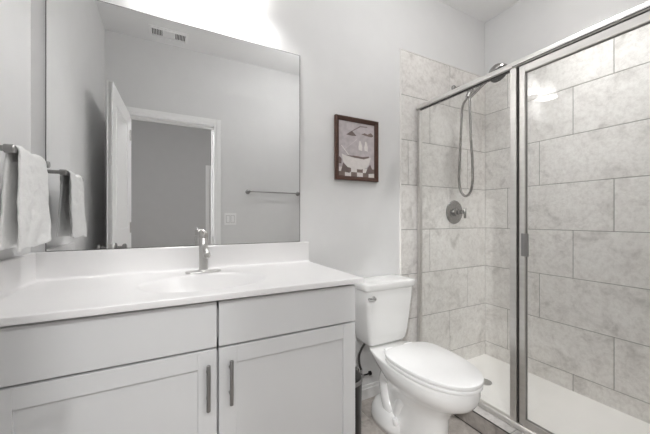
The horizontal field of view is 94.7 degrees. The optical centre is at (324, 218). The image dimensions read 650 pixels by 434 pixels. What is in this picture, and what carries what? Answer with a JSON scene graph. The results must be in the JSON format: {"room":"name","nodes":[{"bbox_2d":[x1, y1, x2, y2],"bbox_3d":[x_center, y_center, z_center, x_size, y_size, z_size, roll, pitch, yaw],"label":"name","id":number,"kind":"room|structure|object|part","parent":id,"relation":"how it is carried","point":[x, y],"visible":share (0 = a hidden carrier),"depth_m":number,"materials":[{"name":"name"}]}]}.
{"room":"bathroom","nodes":[
{"label":"bathroom","id":0,"kind":"room"},
{"bbox_2d":[0,0,30,259],"bbox_3d":[-0.830,-0.232,0.440,0.120,2.740,1.564,0,0,-28],"label":"wall","id":1,"kind":"structure","parent":0,"point":[15,15],"depth_m":1.04,"materials":[{"name":"paint"}]},
{"bbox_2d":[0,144,50,167],"bbox_3d":[-0.985,-0.198,0.957,0.086,0.048,0.328,0,0,-28],"label":"towel bar","id":2,"kind":"object","parent":1,"relation":"attached to","point":[6,148],"visible":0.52,"depth_m":0.84,"materials":[{"name":"silver metal"}]},
{"bbox_3d":[-0.920,-0.198,0.833,0.086,0.048,0.048,0,0,-28],"label":"bar post","id":3,"kind":"part","parent":2,"relation":"part of","materials":[{"name":"silver metal"}]},
{"bbox_2d":[0,145,51,251],"bbox_3d":[-0.952,-0.062,0.952,0.064,0.314,0.263,0,0,-28],"label":"hand towel","id":4,"kind":"object","parent":2,"relation":"hanging from","point":[25,221],"visible":0.99,"depth_m":0.90,"materials":[{"name":"fabric"}]},
{"bbox_2d":[31,0,484,385],"bbox_3d":[0.058,-0.232,1.853,3.008,2.740,0.130,0,0,-28],"label":"wall","id":5,"kind":"structure","parent":0,"point":[348,50],"depth_m":1.98,"materials":[{"name":"paint"}]},
{"bbox_2d":[31,242,309,280],"bbox_3d":[-0.612,0.187,1.419,1.175,0.110,0.032,0,0,-28],"label":"backsplash","id":6,"kind":"structure","parent":5,"relation":"attached to","point":[58,265],"depth_m":1.34,"materials":[{"name":"stone"}]},
{"bbox_2d":[45,0,299,251],"bbox_3d":[-0.621,-0.393,1.430,1.083,1.045,0.006,0,0,-28],"label":"mirror","id":7,"kind":"object","parent":5,"relation":"attached to","point":[160,132],"visible":1,"depth_m":1.36,"materials":[{"name":"white mirror"}]},
{"bbox_2d":[334,114,378,181],"bbox_3d":[0.200,-0.426,1.852,0.315,0.386,0.023,0,0,-28],"label":"framed picture","id":8,"kind":"object","parent":5,"relation":"attached to","point":[356,140],"visible":1,"depth_m":1.85,"materials":[{"name":"brown wood"}]},
{"bbox_2d":[339,120,373,177],"bbox_3d":[0.197,-0.426,1.858,0.267,0.338,0.007,0,0,-28],"label":"print","id":9,"kind":"object","parent":8,"relation":"attached to","point":[356,137],"depth_m":1.85,"materials":[{"name":"paper"}]},
{"bbox_2d":[355,343,371,377],"bbox_3d":[0.230,0.860,1.833,0.097,0.228,0.084,0,0,-28],"label":"supply valve","id":10,"kind":"object","parent":5,"relation":"attached to","point":[363,345],"visible":0.74,"depth_m":1.80,"materials":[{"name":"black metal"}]},
{"bbox_2d":[362,381,379,399],"bbox_3d":[0.203,1.095,1.860,0.692,0.086,0.013,0,0,-28],"label":"baseboard","id":11,"kind":"structure","parent":5,"relation":"attached to","point":[369,390],"depth_m":1.90,"materials":[{"name":"paint"}]},
{"bbox_2d":[400,49,481,274],"bbox_3d":[0.909,-0.004,2.233,0.907,2.285,0.012,0,0,-28],"label":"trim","id":12,"kind":"structure","parent":5,"relation":"attached to","point":[400,49],"depth_m":2.02,"materials":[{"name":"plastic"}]},
{"bbox_2d":[446,200,465,223],"bbox_3d":[0.999,-0.048,2.219,0.178,0.178,0.100,0,0,-28],"label":"shower valve","id":13,"kind":"object","parent":5,"relation":"attached to","point":[454,211],"visible":1,"depth_m":2.23,"materials":[{"name":"silver metal"}]},
{"bbox_3d":[1.014,-0.039,2.192,0.030,0.074,0.038,0,0,-28],"label":"lever","id":14,"kind":"part","parent":13,"relation":"part of","materials":[{"name":"silver metal"}]},
{"bbox_2d":[451,63,506,196],"bbox_3d":[1.068,-0.581,2.087,0.126,0.855,0.397,0,0,-28],"label":"shower","id":15,"kind":"object","parent":5,"relation":"attached to","point":[470,93],"visible":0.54,"depth_m":2.13,"materials":[{"name":"silver metal"}]},
{"bbox_2d":[361,396,480,433],"bbox_3d":[0.562,1.188,-0.317,4.139,0.100,4.440,0,0,-28],"label":"floor","id":16,"kind":"structure","parent":0,"point":[368,426],"depth_m":1.65,"materials":[{"name":"tile"}]},
{"bbox_2d":[0,284,354,433],"bbox_3d":[-0.498,0.700,1.182,1.155,0.876,0.554,0,0,-28],"label":"vanity cabinet","id":17,"kind":"object","parent":16,"relation":"on","point":[276,363],"visible":0.96,"depth_m":0.95,"materials":[{"name":"paint"}]},
{"bbox_3d":[-0.604,0.727,0.866,0.438,0.488,0.008,0,0,-28],"label":"door panel","id":18,"kind":"part","parent":17,"relation":"part of","materials":[{"name":"paint"}]},
{"bbox_3d":[-0.602,0.348,0.863,0.548,0.147,0.019,0,0,-28],"label":"drawer","id":19,"kind":"part","parent":17,"relation":"part of","materials":[{"name":"paint"}]},
{"bbox_3d":[-0.602,0.727,0.863,0.548,0.598,0.019,0,0,-28],"label":"door","id":20,"kind":"part","parent":17,"relation":"part of","materials":[{"name":"paint"}]},
{"bbox_2d":[0,242,363,326],"bbox_3d":[-0.491,0.255,1.189,1.176,0.246,0.552,0,0,-28],"label":"countertop","id":21,"kind":"structure","parent":17,"relation":"on","point":[34,286],"depth_m":1.18,"materials":[{"name":"stone"}]},
{"bbox_2d":[185,229,220,273],"bbox_3d":[-0.521,0.144,1.299,0.150,0.194,0.160,0,0,-28],"label":"faucet","id":22,"kind":"object","parent":21,"relation":"on","point":[204,252],"visible":1,"depth_m":1.33,"materials":[{"name":"silver metal"}]},
{"bbox_3d":[-0.546,0.238,1.346,0.150,0.006,0.052,0,0,-28],"label":"deck plate","id":23,"kind":"part","parent":22,"relation":"part of","materials":[{"name":"silver metal"}]},
{"bbox_3d":[-0.537,0.067,1.328,0.038,0.039,0.080,0,0,-28],"label":"handle","id":24,"kind":"part","parent":22,"relation":"part of","materials":[{"name":"silver metal"}]},
{"bbox_3d":[-0.513,0.140,1.282,0.030,0.054,0.123,0,0,-28],"label":"spout","id":25,"kind":"part","parent":22,"relation":"part of","materials":[{"name":"silver metal"}]},
{"bbox_3d":[-0.373,0.538,0.954,0.012,0.145,0.034,0,0,-28],"label":"handle","id":26,"kind":"part","parent":17,"relation":"part of","materials":[{"name":"silver metal"}]},
{"bbox_3d":[-0.310,0.538,0.987,0.012,0.145,0.034,0,0,-28],"label":"handle","id":27,"kind":"part","parent":17,"relation":"part of","materials":[{"name":"silver metal"}]},
{"bbox_3d":[-0.116,0.348,1.119,0.536,0.147,0.019,0,0,-28],"label":"drawer","id":28,"kind":"part","parent":17,"relation":"part of","materials":[{"name":"paint"}]},
{"bbox_3d":[-0.116,0.727,1.119,0.536,0.598,0.019,0,0,-28],"label":"door","id":29,"kind":"part","parent":17,"relation":"part of","materials":[{"name":"paint"}]},
{"bbox_3d":[-0.118,0.727,1.122,0.426,0.488,0.008,0,0,-28],"label":"door panel","id":30,"kind":"part","parent":17,"relation":"part of","materials":[{"name":"paint"}]},
{"bbox_2d":[355,369,362,433],"bbox_3d":[0.105,0.955,1.506,0.166,0.366,0.166,0,0,-28],"label":"trash can","id":31,"kind":"object","parent":16,"relation":"on","point":[358,377],"visible":0.24,"depth_m":1.45,"materials":[{"name":"black"}]},
{"bbox_3d":[0.105,0.785,1.506,0.156,0.025,0.156,0,0,-28],"label":"bin lid","id":32,"kind":"part","parent":31,"relation":"part of","materials":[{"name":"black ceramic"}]},
{"bbox_2d":[354,274,483,433],"bbox_3d":[0.481,0.754,1.593,0.380,0.768,0.729,0,0,-28],"label":"toilet","id":33,"kind":"object","parent":16,"relation":"on","point":[422,385],"visible":0.99,"depth_m":1.55,"materials":[{"name":"white ceramic"}]},
{"bbox_3d":[0.352,0.584,1.837,0.357,0.336,0.170,0,0,-28],"label":"tank","id":34,"kind":"part","parent":33,"relation":"part of","materials":[{"name":"white ceramic"}]},
{"bbox_3d":[0.355,0.392,1.833,0.380,0.046,0.187,0,0,-28],"label":"tank lid","id":35,"kind":"part","parent":33,"relation":"part of","materials":[{"name":"white ceramic"}]},
{"bbox_3d":[0.541,0.740,1.479,0.343,0.014,0.466,0,0,-28],"label":"seat","id":36,"kind":"part","parent":33,"relation":"part of","materials":[{"name":"white plastic"}]},
{"bbox_3d":[0.542,0.718,1.477,0.346,0.017,0.467,0,0,-28],"label":"seat lid","id":37,"kind":"part","parent":33,"relation":"part of","materials":[{"name":"white plastic"}]},
{"bbox_2d":[453,406,523,433],"bbox_3d":[0.996,1.090,1.402,0.136,0.094,1.540,0,0,-28],"label":"shower curb","id":38,"kind":"object","parent":16,"relation":"on","point":[482,421],"visible":0.18,"depth_m":1.57,"materials":[{"name":"tile"}]},
{"bbox_2d":[416,1,649,433],"bbox_3d":[1.004,0.128,1.407,0.060,1.831,1.542,0,0,-28],"label":"shower door frame","id":39,"kind":"structure","parent":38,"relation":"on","point":[637,17],"depth_m":1.47,"materials":[{"name":"silver metal"}]},
{"bbox_3d":[0.958,0.132,1.510,0.030,1.772,0.032,0,0,-28],"label":"post","id":40,"kind":"part","parent":39,"relation":"part of","materials":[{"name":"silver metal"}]},
{"bbox_3d":[0.964,0.128,1.443,0.024,0.111,0.038,0,0,-28],"label":"door pull","id":41,"kind":"part","parent":39,"relation":"part of","materials":[{"name":"silver metal"}]},
{"bbox_3d":[1.010,-0.771,1.410,0.038,0.033,1.542,0,0,-28],"label":"header rail","id":42,"kind":"part","parent":39,"relation":"part of","materials":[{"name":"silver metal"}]},
{"bbox_3d":[1.134,0.131,1.176,0.026,1.760,0.698,0,0,-28],"label":"door frame","id":43,"kind":"part","parent":39,"relation":"part of","materials":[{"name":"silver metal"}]},
{"bbox_2d":[467,354,649,433],"bbox_3d":[1.359,1.119,1.594,0.685,0.036,1.541,0,0,-28],"label":"shower pan","id":44,"kind":"object","parent":16,"relation":"on","point":[558,409],"visible":0.59,"depth_m":1.76,"materials":[{"name":"plastic"}]},
{"bbox_2d":[438,0,520,22],"bbox_3d":[0.448,-1.652,1.113,3.008,0.100,1.804,0,0,-28],"label":"ceiling","id":45,"kind":"structure","parent":0,"point":[482,10],"depth_m":2.26,"materials":[{"name":"paint"}]},
{"bbox_2d":[485,0,649,423],"bbox_3d":[1.721,-0.232,1.784,0.130,2.740,1.564,0,0,-28],"label":"wall","id":46,"kind":"structure","parent":0,"point":[589,109],"depth_m":1.88,"materials":[{"name":"tile"}]}
]}

